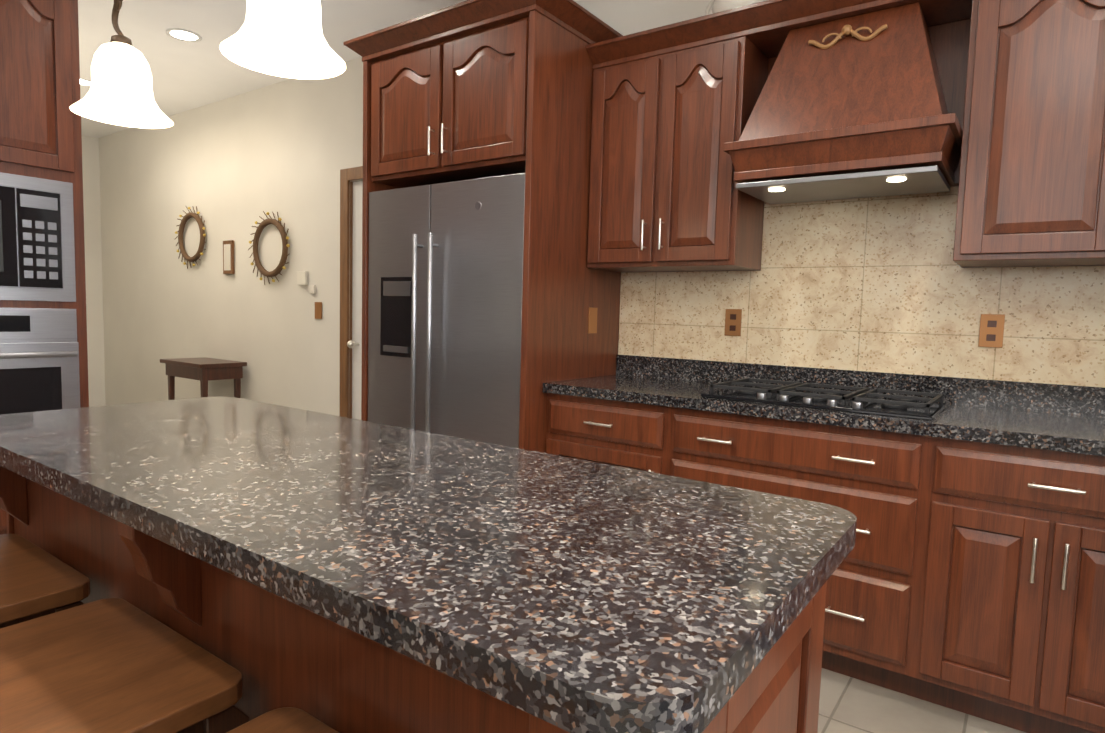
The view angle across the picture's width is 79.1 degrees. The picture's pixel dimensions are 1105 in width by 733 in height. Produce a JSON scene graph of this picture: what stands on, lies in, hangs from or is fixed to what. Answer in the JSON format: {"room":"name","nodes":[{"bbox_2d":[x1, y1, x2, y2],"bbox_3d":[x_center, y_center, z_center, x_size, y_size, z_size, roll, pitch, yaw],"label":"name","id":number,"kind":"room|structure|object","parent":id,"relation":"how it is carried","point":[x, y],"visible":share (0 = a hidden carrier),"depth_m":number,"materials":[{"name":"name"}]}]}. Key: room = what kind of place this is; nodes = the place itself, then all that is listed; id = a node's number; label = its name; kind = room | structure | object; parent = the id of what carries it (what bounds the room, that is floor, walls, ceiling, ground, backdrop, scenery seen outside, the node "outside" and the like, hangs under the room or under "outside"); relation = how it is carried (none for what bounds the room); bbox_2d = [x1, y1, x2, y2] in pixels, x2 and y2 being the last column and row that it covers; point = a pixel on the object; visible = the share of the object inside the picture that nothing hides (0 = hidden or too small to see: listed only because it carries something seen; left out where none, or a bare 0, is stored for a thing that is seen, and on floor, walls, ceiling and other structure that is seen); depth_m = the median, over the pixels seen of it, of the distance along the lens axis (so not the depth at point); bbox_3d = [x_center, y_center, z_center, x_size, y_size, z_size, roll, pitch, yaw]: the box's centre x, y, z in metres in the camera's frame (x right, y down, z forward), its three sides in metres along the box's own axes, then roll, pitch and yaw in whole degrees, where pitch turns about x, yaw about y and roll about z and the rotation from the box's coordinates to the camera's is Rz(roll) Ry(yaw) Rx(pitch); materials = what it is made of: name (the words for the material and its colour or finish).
{"room":"kitchen","nodes":[
{"label":"kitchen","id":0,"kind":"room"},
{"bbox_2d":[82,135,105,406],"bbox_3d":[-5.194,-0.863,6.259,0.120,2.850,1.680,5,6,36],"label":"wall","id":1,"kind":"structure","parent":0,"point":[93,250],"depth_m":6.84,"materials":[{"name":"paint"}]},
{"bbox_2d":[78,0,466,137],"bbox_3d":[-3.049,-1.843,1.019,9.750,0.060,8.050,5,6,36],"label":"ceiling","id":2,"kind":"structure","parent":0,"point":[186,76],"depth_m":4.12,"materials":[{"name":"paint"}]},
{"bbox_2d":[80,78,90,85],"bbox_3d":[-3.563,-2.146,5.043,0.194,0.006,0.194,4,5,27],"label":"recessed light","id":3,"kind":"object","parent":2,"relation":"in","point":[83,82],"depth_m":5.06,"materials":[{"name":"white"}]},
{"bbox_2d":[69,0,172,128],"bbox_3d":[-1.098,-1.228,1.691,0.228,1.163,0.228,5,6,36],"label":"pendant light","id":4,"kind":"object","parent":2,"relation":"hanging from","point":[120,92],"visible":1,"depth_m":1.70,"materials":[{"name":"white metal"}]},
{"bbox_2d":[166,28,201,41],"bbox_3d":[-2.265,-2.035,4.114,0.194,0.006,0.194,4,5,27],"label":"recessed light","id":5,"kind":"object","parent":2,"relation":"in","point":[185,35],"depth_m":4.11,"materials":[{"name":"white"}]},
{"bbox_2d":[219,0,345,78],"bbox_3d":[-0.503,-1.177,1.253,0.228,1.163,0.228,5,6,36],"label":"pendant light","id":6,"kind":"object","parent":2,"relation":"hanging from","point":[283,38],"visible":1,"depth_m":1.31,"materials":[{"name":"white glass"}]},
{"bbox_2d":[98,0,1056,415],"bbox_3d":[-0.850,-0.581,4.267,9.520,2.850,0.120,5,6,36],"label":"wall","id":7,"kind":"structure","parent":0,"point":[234,168],"depth_m":5.36,"materials":[{"name":"paint"}]},
{"bbox_2d":[175,206,205,268],"bbox_3d":[-3.080,-1.104,5.732,0.517,0.526,0.044,5,6,36],"label":"wall decor","id":8,"kind":"object","parent":7,"relation":"attached to","point":[189,215],"depth_m":5.73,"materials":[{"name":"brown"}]},
{"bbox_2d":[223,240,234,273],"bbox_3d":[-2.634,-0.886,5.441,0.140,0.270,0.024,5,6,36],"label":"picture frame","id":9,"kind":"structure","parent":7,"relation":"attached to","point":[228,258],"depth_m":5.42,"materials":[{"name":"brown wood"}]},
{"bbox_2d":[248,211,289,284],"bbox_3d":[-2.126,-0.894,5.057,0.546,0.548,0.044,5,6,36],"label":"wall decor","id":10,"kind":"object","parent":7,"relation":"attached to","point":[263,224],"depth_m":5.04,"materials":[{"name":"brown"}]},
{"bbox_2d":[297,271,307,284],"bbox_3d":[-1.819,-0.642,4.868,0.100,0.100,0.024,5,6,36],"label":"switch plate","id":11,"kind":"object","parent":7,"relation":"attached to","point":[302,277],"depth_m":4.85,"materials":[{"name":"white plastic"}]},
{"bbox_2d":[307,284,315,293],"bbox_3d":[-1.722,-0.554,4.808,0.060,0.060,0.016,5,6,36],"label":"switch plate","id":12,"kind":"object","parent":7,"relation":"attached to","point":[312,288],"depth_m":4.80,"materials":[{"name":"white plastic"}]},
{"bbox_2d":[315,302,321,318],"bbox_3d":[-1.675,-0.401,4.789,0.080,0.120,0.008,5,6,36],"label":"switch plate","id":13,"kind":"object","parent":7,"relation":"attached to","point":[318,305],"depth_m":4.78,"materials":[{"name":"orange plastic"}]},
{"bbox_2d":[339,166,362,417],"bbox_3d":[-1.026,-0.240,4.389,1.020,2.140,0.120,5,6,36],"label":"door frame","id":14,"kind":"structure","parent":7,"relation":"attached to","point":[348,176],"depth_m":4.58,"materials":[{"name":"brown wood"}]},
{"bbox_2d":[347,181,362,419],"bbox_3d":[-1.052,-0.202,4.356,0.852,2.044,0.128,5,6,36],"label":"hall door","id":15,"kind":"structure","parent":7,"relation":"in","point":[355,343],"depth_m":4.57,"materials":[{"name":"white paint"}]},
{"bbox_2d":[587,24,777,271],"bbox_3d":[0.542,-0.884,2.953,0.698,0.900,0.347,5,6,36],"label":"upper cabinet","id":16,"kind":"object","parent":7,"relation":"attached to","point":[664,196],"depth_m":2.78,"materials":[{"name":"brown wood"}]},
{"bbox_2d":[705,0,765,14],"bbox_3d":[0.782,-1.501,2.751,0.324,0.245,0.250,5,6,36],"label":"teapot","id":17,"kind":"object","parent":16,"relation":"on","point":[720,5],"visible":0.27,"depth_m":2.68,"materials":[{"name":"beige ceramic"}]},
{"bbox_2d":[723,2,961,203],"bbox_3d":[1.068,-0.949,2.433,0.740,0.612,0.450,5,6,36],"label":"range hood","id":18,"kind":"object","parent":7,"relation":"attached to","point":[852,107],"visible":1,"depth_m":2.32,"materials":[{"name":"brown wood"}]},
{"bbox_2d":[618,186,1104,386],"bbox_3d":[1.599,-0.255,2.425,3.114,0.805,0.026,5,6,36],"label":"tile backsplash","id":19,"kind":"structure","parent":7,"relation":"attached to","point":[886,284],"depth_m":2.62,"materials":[{"name":"beige tile"}]},
{"bbox_2d":[724,309,741,335],"bbox_3d":[0.808,-0.197,2.995,0.074,0.120,0.008,5,6,36],"label":"electrical outlet cover","id":20,"kind":"object","parent":19,"relation":"attached to","point":[733,317],"depth_m":2.99,"materials":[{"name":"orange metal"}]},
{"bbox_2d":[978,314,1004,347],"bbox_3d":[1.595,-0.130,2.432,0.074,0.120,0.008,5,6,36],"label":"electrical outlet cover","id":21,"kind":"object","parent":19,"relation":"attached to","point":[991,332],"depth_m":2.43,"materials":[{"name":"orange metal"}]},
{"bbox_2d":[950,0,1104,267],"bbox_3d":[1.785,-0.778,2.063,0.868,0.900,0.347,5,6,36],"label":"upper cabinet","id":22,"kind":"object","parent":7,"relation":"attached to","point":[1022,84],"depth_m":2.08,"materials":[{"name":"brown wood"}]},
{"bbox_2d":[817,668,1025,732],"bbox_3d":[-3.131,1.057,1.251,9.750,0.060,8.050,5,6,36],"label":"floor","id":23,"kind":"structure","parent":0,"point":[847,704],"depth_m":2.08,"materials":[{"name":"tile"}]},
{"bbox_2d":[0,0,88,534],"bbox_3d":[-2.476,-0.372,2.712,0.712,2.590,0.970,5,6,36],"label":"tall cabinet","id":24,"kind":"object","parent":23,"relation":"on","point":[40,130],"visible":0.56,"depth_m":2.71,"materials":[{"name":"brown wood"}]},
{"bbox_2d":[0,172,75,301],"bbox_3d":[-2.223,-0.503,2.522,0.048,0.495,0.730,5,6,36],"label":"microwave","id":25,"kind":"object","parent":24,"relation":"in","point":[37,255],"visible":1,"depth_m":2.69,"materials":[{"name":"silver metal"}]},
{"bbox_2d":[0,308,79,414],"bbox_3d":[-2.218,0.150,2.557,0.106,0.750,0.730,5,6,36],"label":"wall oven","id":26,"kind":"object","parent":24,"relation":"in","point":[39,359],"visible":0.71,"depth_m":2.73,"materials":[{"name":"silver metal"}]},
{"bbox_2d":[0,534,89,628],"bbox_3d":[-1.256,0.531,1.268,0.470,1.090,0.538,5,6,36],"label":"bar stool","id":27,"kind":"object","parent":23,"relation":"on","point":[36,581],"visible":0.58,"depth_m":1.32,"materials":[{"name":"brown wood"}]},
{"bbox_2d":[0,598,249,732],"bbox_3d":[-0.797,0.570,0.939,0.470,1.090,0.538,5,6,36],"label":"bar stool","id":28,"kind":"object","parent":23,"relation":"on","point":[113,665],"visible":1,"depth_m":1.00,"materials":[{"name":"brown wood"}]},
{"bbox_2d":[160,357,246,399],"bbox_3d":[-2.812,0.327,5.397,0.650,0.750,0.370,5,6,36],"label":"console table","id":29,"kind":"object","parent":23,"relation":"on","point":[204,370],"visible":0.62,"depth_m":5.25,"materials":[{"name":"brown wood"}]},
{"bbox_2d":[227,707,338,732],"bbox_3d":[-0.339,0.609,0.611,0.470,1.090,0.538,5,6,36],"label":"bar stool","id":30,"kind":"object","parent":23,"relation":"on","point":[288,720],"visible":1,"depth_m":0.90,"materials":[{"name":"brown wood"}]},
{"bbox_2d":[0,466,826,732],"bbox_3d":[-0.493,0.656,1.356,1.891,0.870,0.650,5,6,36],"label":"kitchen island","id":31,"kind":"object","parent":23,"relation":"on","point":[276,651],"visible":0.17,"depth_m":0.98,"materials":[{"name":"brown wood"}]},
{"bbox_2d":[0,397,856,732],"bbox_3d":[-0.493,0.199,1.337,1.930,0.040,0.705,5,6,36],"label":"island countertop","id":32,"kind":"structure","parent":31,"relation":"on","point":[572,595],"depth_m":0.88,"materials":[{"name":"stone"}]},
{"bbox_2d":[368,173,524,447],"bbox_3d":[-0.331,0.043,3.353,0.980,1.780,0.796,5,6,36],"label":"refrigerator","id":33,"kind":"object","parent":23,"relation":"on","point":[445,287],"visible":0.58,"depth_m":3.00,"materials":[{"name":"silver metal"}]},
{"bbox_2d":[344,0,622,452],"bbox_3d":[-0.325,-0.307,3.320,1.180,2.485,0.822,5,6,36],"label":"surround","id":34,"kind":"object","parent":23,"relation":"on","point":[470,90],"visible":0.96,"depth_m":2.90,"materials":[{"name":"brown wood"}]},
{"bbox_2d":[588,307,597,332],"bbox_3d":[0.188,-0.216,3.138,0.005,0.120,0.070,5,6,36],"label":"electrical outlet cover","id":35,"kind":"object","parent":34,"relation":"attached to","point":[592,317],"depth_m":3.13,"materials":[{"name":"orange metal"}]},
{"bbox_2d":[546,393,1104,732],"bbox_3d":[1.389,0.638,2.239,3.115,0.870,0.662,5,6,36],"label":"base cabinet","id":36,"kind":"object","parent":23,"relation":"on","point":[967,577],"visible":0.65,"depth_m":2.04,"materials":[{"name":"brown wood"}]},
{"bbox_2d":[542,354,1104,455],"bbox_3d":[1.405,0.133,2.200,3.114,0.140,0.656,5,6,36],"label":"countertop","id":37,"kind":"structure","parent":36,"relation":"on","point":[1060,417],"depth_m":2.09,"materials":[{"name":"black stone"}]},
{"bbox_2d":[701,378,948,419],"bbox_3d":[1.009,0.105,2.486,0.760,0.044,0.500,5,6,36],"label":"cooktop","id":38,"kind":"object","parent":37,"relation":"in","point":[860,400],"visible":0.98,"depth_m":2.37,"materials":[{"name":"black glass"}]}
]}

